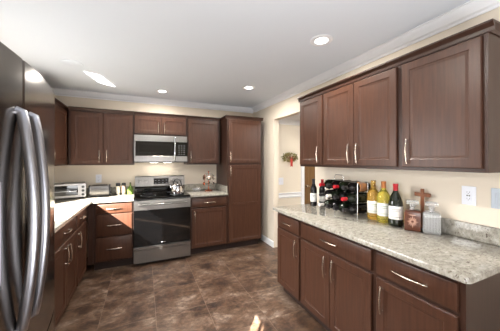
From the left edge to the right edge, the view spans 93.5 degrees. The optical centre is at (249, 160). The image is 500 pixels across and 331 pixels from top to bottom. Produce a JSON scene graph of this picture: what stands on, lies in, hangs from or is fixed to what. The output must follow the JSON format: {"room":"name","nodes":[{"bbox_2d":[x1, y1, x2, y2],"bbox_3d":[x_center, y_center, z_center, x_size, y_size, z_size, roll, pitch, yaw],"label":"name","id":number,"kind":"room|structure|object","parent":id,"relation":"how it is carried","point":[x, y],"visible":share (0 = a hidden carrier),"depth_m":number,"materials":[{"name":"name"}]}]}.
{"room":"kitchen","nodes":[
{"label":"kitchen","id":0,"kind":"room"},
{"bbox_2d":[55,95,252,256],"bbox_3d":[-1.414,0.210,3.959,3.420,2.420,0.120,0,0,-24],"label":"wall","id":1,"kind":"structure","parent":0,"point":[111,174],"depth_m":3.70,"materials":[{"name":"beige paint"}]},
{"bbox_2d":[55,98,68,165],"bbox_3d":[-2.482,-0.325,2.898,0.357,0.780,0.924,0,0,-24],"label":"upper cabinet","id":2,"kind":"object","parent":1,"relation":"attached to","point":[61,110],"visible":0.13,"depth_m":2.92,"materials":[{"name":"brown wood"}]},
{"bbox_2d":[96,174,101,182],"bbox_3d":[-2.258,0.270,3.507,0.075,0.122,0.008,0,0,-24],"label":"wall outlet","id":3,"kind":"object","parent":1,"relation":"attached to","point":[98,177],"visible":1,"depth_m":3.51,"materials":[{"name":"white plastic"}]},
{"bbox_2d":[68,106,133,164],"bbox_3d":[-2.102,-0.325,3.385,0.774,0.780,0.357,0,0,-24],"label":"upper cabinet","id":4,"kind":"object","parent":1,"relation":"attached to","point":[97,136],"visible":1,"depth_m":3.24,"materials":[{"name":"brown wood"}]},
{"bbox_2d":[86,186,134,194],"bbox_3d":[-2.312,0.454,3.475,1.098,0.102,0.020,0,0,-24],"label":"backsplash","id":5,"kind":"structure","parent":1,"relation":"attached to","point":[113,190],"depth_m":3.58,"materials":[{"name":"stone"}]},
{"bbox_2d":[52,88,253,112],"bbox_3d":[-1.374,-0.957,3.870,3.178,0.085,0.072,0,0,-24],"label":"trim","id":6,"kind":"structure","parent":1,"relation":"attached to","point":[59,92],"depth_m":3.73,"materials":[{"name":"white paint"}]},
{"bbox_2d":[134,111,186,136],"bbox_3d":[-1.405,-0.544,3.699,0.751,0.341,0.357,0,0,-24],"label":"upper cabinet","id":7,"kind":"object","parent":1,"relation":"attached to","point":[145,123],"visible":1,"depth_m":3.56,"materials":[{"name":"brown wood"}]},
{"bbox_2d":[134,135,186,162],"bbox_3d":[-1.385,-0.169,3.657,0.743,0.405,0.448,0,0,-24],"label":"microwave","id":8,"kind":"object","parent":7,"relation":"attached to","point":[147,148],"visible":1,"depth_m":3.49,"materials":[{"name":"grey metal"}]},
{"bbox_2d":[184,183,214,189],"bbox_3d":[-0.878,0.454,4.122,0.552,0.102,0.020,0,0,-24],"label":"backsplash","id":9,"kind":"structure","parent":1,"relation":"attached to","point":[187,186],"depth_m":4.11,"materials":[{"name":"stone"}]},
{"bbox_2d":[184,115,219,164],"bbox_3d":[-0.809,-0.325,3.968,0.551,0.780,0.357,0,0,-24],"label":"upper cabinet","id":10,"kind":"object","parent":1,"relation":"attached to","point":[202,133],"visible":0.99,"depth_m":3.83,"materials":[{"name":"brown wood"}]},
{"bbox_2d":[215,183,226,192],"bbox_3d":[-0.490,0.454,3.963,0.020,0.102,0.628,0,0,-24],"label":"backsplash","id":11,"kind":"structure","parent":1,"relation":"attached to","point":[221,187],"depth_m":3.90,"materials":[{"name":"stone"}]},
{"bbox_2d":[55,239,326,330],"bbox_3d":[1.161,1.450,1.474,6.070,0.060,6.770,0,0,-24],"label":"floor","id":12,"kind":"structure","parent":0,"point":[237,288],"depth_m":2.45,"materials":[{"name":"tile"}]},
{"bbox_2d":[0,42,54,330],"bbox_3d":[-1.109,0.539,0.613,0.923,1.759,0.910,0,0,-24],"label":"refrigerator","id":13,"kind":"object","parent":12,"relation":"on","point":[27,101],"visible":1,"depth_m":0.74,"materials":[{"name":"silver metal"}]},
{"bbox_2d":[55,216,76,326],"bbox_3d":[-1.752,0.980,1.645,0.657,0.879,1.419,0,0,-24],"label":"base cabinet","id":14,"kind":"object","parent":12,"relation":"on","point":[65,237],"visible":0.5,"depth_m":2.05,"materials":[{"name":"brown wood"}]},
{"bbox_2d":[55,186,134,232],"bbox_3d":[-1.787,0.471,2.286,1.120,0.135,2.618,0,0,-24],"label":"countertop","id":15,"kind":"structure","parent":14,"relation":"on","point":[66,209],"depth_m":2.83,"materials":[{"name":"stone"}]},
{"bbox_2d":[55,182,85,198],"bbox_3d":[-2.438,0.403,3.127,0.420,0.205,0.274,0,0,-37],"label":"toaster oven","id":16,"kind":"object","parent":15,"relation":"on","point":[63,190],"visible":0.67,"depth_m":3.06,"materials":[{"name":"silver metal"}]},
{"bbox_2d":[89,184,111,196],"bbox_3d":[-2.123,0.424,3.348,0.272,0.162,0.158,0,0,-26],"label":"toaster","id":17,"kind":"object","parent":15,"relation":"on","point":[100,190],"visible":1,"depth_m":3.28,"materials":[{"name":"silver metal"}]},
{"bbox_2d":[116,183,119,194],"bbox_3d":[-1.942,0.417,3.457,0.058,0.175,0.058,0,0,-24],"label":"grinder","id":18,"kind":"object","parent":15,"relation":"on","point":[117,184],"visible":0.99,"depth_m":3.44,"materials":[{"name":"silver metal"}]},
{"bbox_2d":[122,183,125,194],"bbox_3d":[-1.873,0.417,3.488,0.058,0.175,0.058,0,0,-24],"label":"grinder","id":19,"kind":"object","parent":15,"relation":"on","point":[123,184],"visible":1,"depth_m":3.47,"materials":[{"name":"silver metal"}]},
{"bbox_2d":[127,182,132,193],"bbox_3d":[-1.790,0.415,3.515,0.084,0.180,0.083,0,0,-24],"label":"oil bottle","id":20,"kind":"object","parent":15,"relation":"on","point":[130,188],"visible":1,"depth_m":3.49,"materials":[{"name":"green glass"}]},
{"bbox_2d":[75,208,85,285],"bbox_3d":[-2.138,0.980,2.500,0.657,0.879,0.454,0,0,-24],"label":"base cabinet","id":21,"kind":"object","parent":12,"relation":"on","point":[81,217],"visible":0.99,"depth_m":2.57,"materials":[{"name":"brown wood"}]},
{"bbox_2d":[87,200,133,269],"bbox_3d":[-1.917,0.980,3.303,0.514,0.879,0.657,0,0,-24],"label":"base cabinet","id":22,"kind":"object","parent":12,"relation":"on","point":[113,222],"depth_m":3.04,"materials":[{"name":"brown wood"}]},
{"bbox_2d":[134,175,190,264],"bbox_3d":[-1.319,0.834,3.519,0.743,1.171,0.700,0,0,-24],"label":"range","id":23,"kind":"object","parent":12,"relation":"on","point":[161,219],"visible":0.89,"depth_m":3.27,"materials":[{"name":"grey metal"}]},
{"bbox_2d":[134,191,189,199],"bbox_3d":[-1.319,0.508,3.519,0.743,0.022,0.560,0,0,-24],"label":"cooktop","id":24,"kind":"object","parent":23,"relation":"in","point":[145,195],"depth_m":3.34,"materials":[{"name":"black glass"}]},
{"bbox_2d":[169,178,183,194],"bbox_3d":[-1.079,0.382,3.486,0.186,0.230,0.188,0,0,-36],"label":"kettle","id":25,"kind":"object","parent":23,"relation":"on","point":[176,189],"visible":1,"depth_m":3.42,"materials":[{"name":"silver metal"}]},
{"bbox_2d":[190,195,226,254],"bbox_3d":[-0.736,0.980,3.837,0.572,0.879,0.657,0,0,-24],"label":"base cabinet","id":26,"kind":"object","parent":12,"relation":"on","point":[208,214],"visible":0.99,"depth_m":3.58,"materials":[{"name":"brown wood"}]},
{"bbox_2d":[184,183,227,196],"bbox_3d":[-0.738,0.471,3.839,0.574,0.135,0.650,0,0,-24],"label":"countertop","id":27,"kind":"structure","parent":26,"relation":"on","point":[218,189],"depth_m":3.85,"materials":[{"name":"stone"}]},
{"bbox_2d":[203,171,214,190],"bbox_3d":[-0.690,0.339,3.923,0.205,0.332,0.206,0,0,-24],"label":"stand","id":28,"kind":"object","parent":27,"relation":"on","point":[208,177],"visible":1,"depth_m":3.90,"materials":[{"name":"brown wood"}]},
{"bbox_2d":[216,115,262,248],"bbox_3d":[-0.197,0.352,4.080,0.657,2.134,0.657,0,0,-24],"label":"pantry cabinet","id":29,"kind":"object","parent":12,"relation":"on","point":[239,168],"visible":0.99,"depth_m":3.83,"materials":[{"name":"brown wood"}]},
{"bbox_2d":[278,212,306,310],"bbox_3d":[0.638,0.980,2.474,0.657,0.879,0.415,0,0,-24],"label":"base cabinet","id":30,"kind":"object","parent":12,"relation":"on","point":[289,228],"visible":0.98,"depth_m":2.31,"materials":[{"name":"brown wood"}]},
{"bbox_2d":[301,221,374,330],"bbox_3d":[0.880,0.980,1.937,0.657,0.879,0.761,0,0,-24],"label":"base cabinet","id":31,"kind":"object","parent":12,"relation":"on","point":[338,272],"visible":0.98,"depth_m":1.75,"materials":[{"name":"brown wood"}]},
{"bbox_2d":[273,203,499,283],"bbox_3d":[0.891,0.471,1.915,0.656,0.135,1.693,0,0,-24],"label":"countertop","id":32,"kind":"structure","parent":31,"relation":"on","point":[464,252],"depth_m":1.46,"materials":[{"name":"stone"}]},
{"bbox_2d":[310,179,316,205],"bbox_3d":[0.710,0.355,2.624,0.073,0.300,0.072,0,0,-24],"label":"wine bottle","id":33,"kind":"object","parent":32,"relation":"on","point":[313,190],"visible":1,"depth_m":2.60,"materials":[{"name":"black glass"}]},
{"bbox_2d":[319,179,324,202],"bbox_3d":[0.814,0.358,2.643,0.071,0.294,0.071,0,0,-24],"label":"wine bottle","id":34,"kind":"object","parent":32,"relation":"on","point":[321,188],"visible":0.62,"depth_m":2.62,"materials":[{"name":"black glass"}]},
{"bbox_2d":[318,199,337,206],"bbox_3d":[0.833,0.444,2.422,0.300,0.092,0.091,0,0,-24],"label":"wine bottle","id":35,"kind":"object","parent":32,"relation":"on","point":[328,201],"visible":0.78,"depth_m":2.37,"materials":[{"name":"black glass"}]},
{"bbox_2d":[325,200,347,208],"bbox_3d":[0.876,0.444,2.332,0.300,0.091,0.091,0,0,-24],"label":"wine bottle","id":36,"kind":"object","parent":32,"relation":"on","point":[334,203],"visible":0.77,"depth_m":2.28,"materials":[{"name":"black glass"}]},
{"bbox_2d":[333,202,356,211],"bbox_3d":[0.913,0.444,2.239,0.300,0.091,0.091,0,0,-24],"label":"wine bottle","id":37,"kind":"object","parent":32,"relation":"on","point":[342,205],"visible":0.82,"depth_m":2.19,"materials":[{"name":"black glass"}]},
{"bbox_2d":[325,174,367,216],"bbox_3d":[0.930,0.326,2.302,0.138,0.358,0.416,0,0,-24],"label":"wine rack","id":38,"kind":"object","parent":32,"relation":"on","point":[335,174],"visible":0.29,"depth_m":2.14,"materials":[{"name":"silver metal"}]},
{"bbox_2d":[319,189,337,197],"bbox_3d":[0.840,0.344,2.425,0.300,0.092,0.091,0,0,-24],"label":"wine bottle","id":39,"kind":"object","parent":38,"relation":"in","point":[329,191],"visible":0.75,"depth_m":2.38,"materials":[{"name":"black glass"}]},
{"bbox_2d":[319,179,342,188],"bbox_3d":[0.841,0.244,2.426,0.300,0.092,0.091,0,0,-24],"label":"wine bottle","id":40,"kind":"object","parent":38,"relation":"in","point":[326,181],"visible":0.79,"depth_m":2.38,"materials":[{"name":"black glass"}]},
{"bbox_2d":[326,190,348,199],"bbox_3d":[0.878,0.344,2.333,0.300,0.091,0.091,0,0,-24],"label":"wine bottle","id":41,"kind":"object","parent":38,"relation":"in","point":[334,193],"visible":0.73,"depth_m":2.29,"materials":[{"name":"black glass"}]},
{"bbox_2d":[326,180,350,189],"bbox_3d":[0.881,0.244,2.335,0.300,0.091,0.091,0,0,-24],"label":"wine bottle","id":42,"kind":"object","parent":38,"relation":"in","point":[337,182],"visible":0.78,"depth_m":2.29,"materials":[{"name":"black glass"}]},
{"bbox_2d":[333,192,358,201],"bbox_3d":[0.914,0.344,2.240,0.300,0.091,0.091,0,0,-24],"label":"wine bottle","id":43,"kind":"object","parent":38,"relation":"in","point":[342,194],"visible":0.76,"depth_m":2.19,"materials":[{"name":"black glass"}]},
{"bbox_2d":[333,181,358,190],"bbox_3d":[0.916,0.244,2.240,0.300,0.091,0.091,0,0,-24],"label":"wine bottle","id":44,"kind":"object","parent":38,"relation":"in","point":[343,183],"visible":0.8,"depth_m":2.19,"materials":[{"name":"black glass"}]},
{"bbox_2d":[341,192,366,202],"bbox_3d":[0.956,0.344,2.149,0.300,0.092,0.091,0,0,-24],"label":"wine bottle","id":45,"kind":"object","parent":38,"relation":"in","point":[352,197],"visible":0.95,"depth_m":2.11,"materials":[{"name":"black glass"}]},
{"bbox_2d":[342,182,370,191],"bbox_3d":[0.963,0.244,2.151,0.300,0.092,0.093,0,0,-24],"label":"wine bottle","id":46,"kind":"object","parent":38,"relation":"in","point":[351,187],"visible":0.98,"depth_m":2.12,"materials":[{"name":"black glass"}]},
{"bbox_2d":[342,203,366,213],"bbox_3d":[0.965,0.444,2.153,0.300,0.092,0.091,0,0,-24],"label":"wine bottle","id":47,"kind":"object","parent":32,"relation":"on","point":[362,207],"visible":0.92,"depth_m":2.12,"materials":[{"name":"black glass"}]},
{"bbox_2d":[367,180,378,219],"bbox_3d":[1.072,0.338,2.041,0.101,0.334,0.101,0,0,-24],"label":"wine bottle","id":48,"kind":"object","parent":32,"relation":"on","point":[372,193],"visible":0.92,"depth_m":2.01,"materials":[{"name":"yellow glass"}]},
{"bbox_2d":[377,181,389,222],"bbox_3d":[1.100,0.338,1.935,0.100,0.334,0.099,0,0,-24],"label":"wine bottle","id":49,"kind":"object","parent":32,"relation":"on","point":[383,196],"visible":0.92,"depth_m":1.90,"materials":[{"name":"yellow glass"}]},
{"bbox_2d":[388,183,402,226],"bbox_3d":[1.135,0.343,1.833,0.104,0.324,0.103,0,0,-24],"label":"wine bottle","id":50,"kind":"object","parent":32,"relation":"on","point":[395,203],"visible":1,"depth_m":1.80,"materials":[{"name":"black glass"}]},
{"bbox_2d":[404,199,420,231],"bbox_3d":[1.188,0.398,1.719,0.099,0.215,0.099,0,0,34],"label":"decanter","id":51,"kind":"object","parent":32,"relation":"on","point":[412,216],"visible":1,"depth_m":1.68,"materials":[{"name":"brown glass"}]},
{"bbox_2d":[414,189,430,227],"bbox_3d":[1.288,0.358,1.755,0.024,0.294,0.108,0,0,-24],"label":"wooden cross","id":52,"kind":"object","parent":32,"relation":"on","point":[421,193],"visible":0.73,"depth_m":1.75,"materials":[{"name":"brown wood"}]},
{"bbox_2d":[422,201,440,234],"bbox_3d":[1.273,0.398,1.648,0.102,0.215,0.102,0,0,36],"label":"decanter","id":53,"kind":"object","parent":32,"relation":"on","point":[431,220],"visible":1,"depth_m":1.61,"materials":[{"name":"clear glass"}]},
{"bbox_2d":[375,250,499,330],"bbox_3d":[1.131,0.980,1.381,0.657,0.879,0.456,0,0,-24],"label":"base cabinet","id":54,"kind":"object","parent":12,"relation":"on","point":[408,296],"visible":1,"depth_m":1.19,"materials":[{"name":"brown wood"}]},
{"bbox_2d":[0,0,469,107],"bbox_3d":[1.161,-1.040,1.474,6.070,0.080,6.770,0,0,-24],"label":"ceiling","id":55,"kind":"structure","parent":0,"point":[200,51],"depth_m":1.94,"materials":[{"name":"paint"}]},
{"bbox_2d":[60,59,83,66],"bbox_3d":[-1.825,-0.993,2.413,0.190,0.014,0.190,0,0,-24],"label":"smoke detector","id":56,"kind":"object","parent":55,"relation":"attached to","point":[72,63],"visible":1,"depth_m":2.39,"materials":[{"name":"paint"}]},
{"bbox_2d":[155,89,168,92],"bbox_3d":[-1.263,-0.995,3.380,0.184,0.009,0.184,0,0,-24],"label":"recessed light","id":57,"kind":"object","parent":55,"relation":"in","point":[156,90],"visible":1,"depth_m":3.38,"materials":[{"name":"white paint"}]},
{"bbox_2d":[242,85,255,89],"bbox_3d":[-0.016,-0.995,3.219,0.184,0.009,0.184,0,0,-24],"label":"recessed light","id":58,"kind":"object","parent":55,"relation":"in","point":[247,87],"visible":1,"depth_m":3.20,"materials":[{"name":"white paint"}]},
{"bbox_2d":[310,34,332,45],"bbox_3d":[0.594,-0.995,1.952,0.184,0.009,0.184,0,0,-24],"label":"recessed light","id":59,"kind":"object","parent":55,"relation":"in","point":[324,39],"visible":1,"depth_m":1.94,"materials":[{"name":"white paint"}]},
{"bbox_2d":[279,124,300,206],"bbox_3d":[1.552,0.210,4.607,2.580,2.420,0.120,0,0,-24],"label":"wall","id":60,"kind":"structure","parent":0,"point":[289,135],"depth_m":4.16,"materials":[{"name":"beige paint"}]},
{"bbox_2d":[279,119,299,125],"bbox_3d":[1.588,-0.671,4.516,2.569,0.085,0.072,0,0,-24],"label":"trim","id":61,"kind":"structure","parent":60,"relation":"attached to","point":[282,121],"depth_m":4.11,"materials":[{"name":"white paint"}]},
{"bbox_2d":[281,153,297,166],"bbox_3d":[0.707,-0.016,4.095,0.375,0.258,0.081,0,0,-24],"label":"swag","id":62,"kind":"object","parent":60,"relation":"attached to","point":[291,159],"visible":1,"depth_m":4.09,"materials":[{"name":"green plant"}]},
{"bbox_2d":[279,192,300,197],"bbox_3d":[0.664,0.609,4.126,0.563,0.092,0.024,0,0,-24],"label":"trim","id":63,"kind":"structure","parent":60,"relation":"attached to","point":[288,194],"depth_m":4.14,"materials":[{"name":"white paint"}]},
{"bbox_2d":[284,114,299,119],"bbox_3d":[1.675,-0.857,4.322,2.569,0.284,0.499,0,0,-24],"label":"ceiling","id":64,"kind":"structure","parent":60,"relation":"attached to","point":[295,117],"depth_m":3.91,"materials":[{"name":"white paint"}]},
{"bbox_2d":[301,166,303,204],"bbox_3d":[1.353,0.365,4.441,0.940,2.110,0.017,0,0,-24],"label":"trim","id":65,"kind":"structure","parent":60,"relation":"attached to","point":[302,167],"depth_m":4.25,"materials":[{"name":"white paint"}]},
{"bbox_2d":[304,166,314,203],"bbox_3d":[1.344,0.399,4.459,0.790,2.027,0.108,0,0,-24],"label":"door","id":66,"kind":"structure","parent":60,"relation":"in","point":[309,172],"depth_m":4.34,"materials":[{"name":"brown wood"}]},
{"bbox_2d":[253,7,499,247],"bbox_3d":[1.444,0.210,1.601,0.090,2.420,6.530,0,0,-24],"label":"wall","id":67,"kind":"structure","parent":0,"point":[445,188],"depth_m":1.93,"materials":[{"name":"beige paint"}]},
{"bbox_2d":[261,234,273,247],"bbox_3d":[0.217,1.369,4.190,0.014,0.099,0.797,0,0,-24],"label":"baseboard","id":68,"kind":"structure","parent":67,"relation":"attached to","point":[265,239],"depth_m":4.00,"materials":[{"name":"white paint"}]},
{"bbox_2d":[297,88,323,166],"bbox_3d":[0.760,-0.325,2.568,0.357,0.780,0.406,0,0,-24],"label":"upper cabinet","id":69,"kind":"object","parent":67,"relation":"attached to","point":[311,104],"visible":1,"depth_m":2.47,"materials":[{"name":"brown wood"}]},
{"bbox_2d":[322,57,399,169],"bbox_3d":[1.001,-0.325,2.035,0.357,0.780,0.761,0,0,-24],"label":"upper cabinet","id":70,"kind":"object","parent":67,"relation":"attached to","point":[362,109],"visible":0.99,"depth_m":1.89,"materials":[{"name":"brown wood"}]},
{"bbox_2d":[252,0,499,112],"bbox_3d":[1.385,-0.957,1.533,0.072,0.085,6.434,0,0,-24],"label":"trim","id":71,"kind":"structure","parent":67,"relation":"attached to","point":[471,9],"depth_m":1.90,"materials":[{"name":"white paint"}]},
{"bbox_2d":[398,18,499,172],"bbox_3d":[1.258,-0.325,1.466,0.357,0.780,0.487,0,0,-24],"label":"upper cabinet","id":72,"kind":"object","parent":67,"relation":"attached to","point":[450,85],"visible":1,"depth_m":1.34,"materials":[{"name":"brown wood"}]},
{"bbox_2d":[462,186,475,205],"bbox_3d":[1.422,0.228,1.528,0.009,0.122,0.075,0,0,-24],"label":"wall outlet","id":73,"kind":"object","parent":67,"relation":"attached to","point":[468,192],"visible":1,"depth_m":1.52,"materials":[{"name":"white plastic"}]},
{"bbox_2d":[465,190,471,200],"bbox_3d":[1.420,0.228,1.528,0.003,0.067,0.033,0,0,-24],"label":"receptacle","id":74,"kind":"object","parent":73,"relation":"attached to","point":[468,193],"depth_m":1.53,"materials":[{"name":"grey plastic"}]},
{"bbox_2d":[441,217,499,245],"bbox_3d":[1.427,0.454,1.501,0.020,0.102,0.498,0,0,-24],"label":"backsplash","id":75,"kind":"structure","parent":67,"relation":"attached to","point":[486,234],"depth_m":1.50,"materials":[{"name":"stone"}]},
{"bbox_2d":[491,188,499,208],"bbox_3d":[1.491,0.228,1.376,0.009,0.122,0.120,0,0,-24],"label":"switch plate","id":76,"kind":"object","parent":67,"relation":"attached to","point":[495,192],"visible":1,"depth_m":1.41,"materials":[{"name":"white plastic"}]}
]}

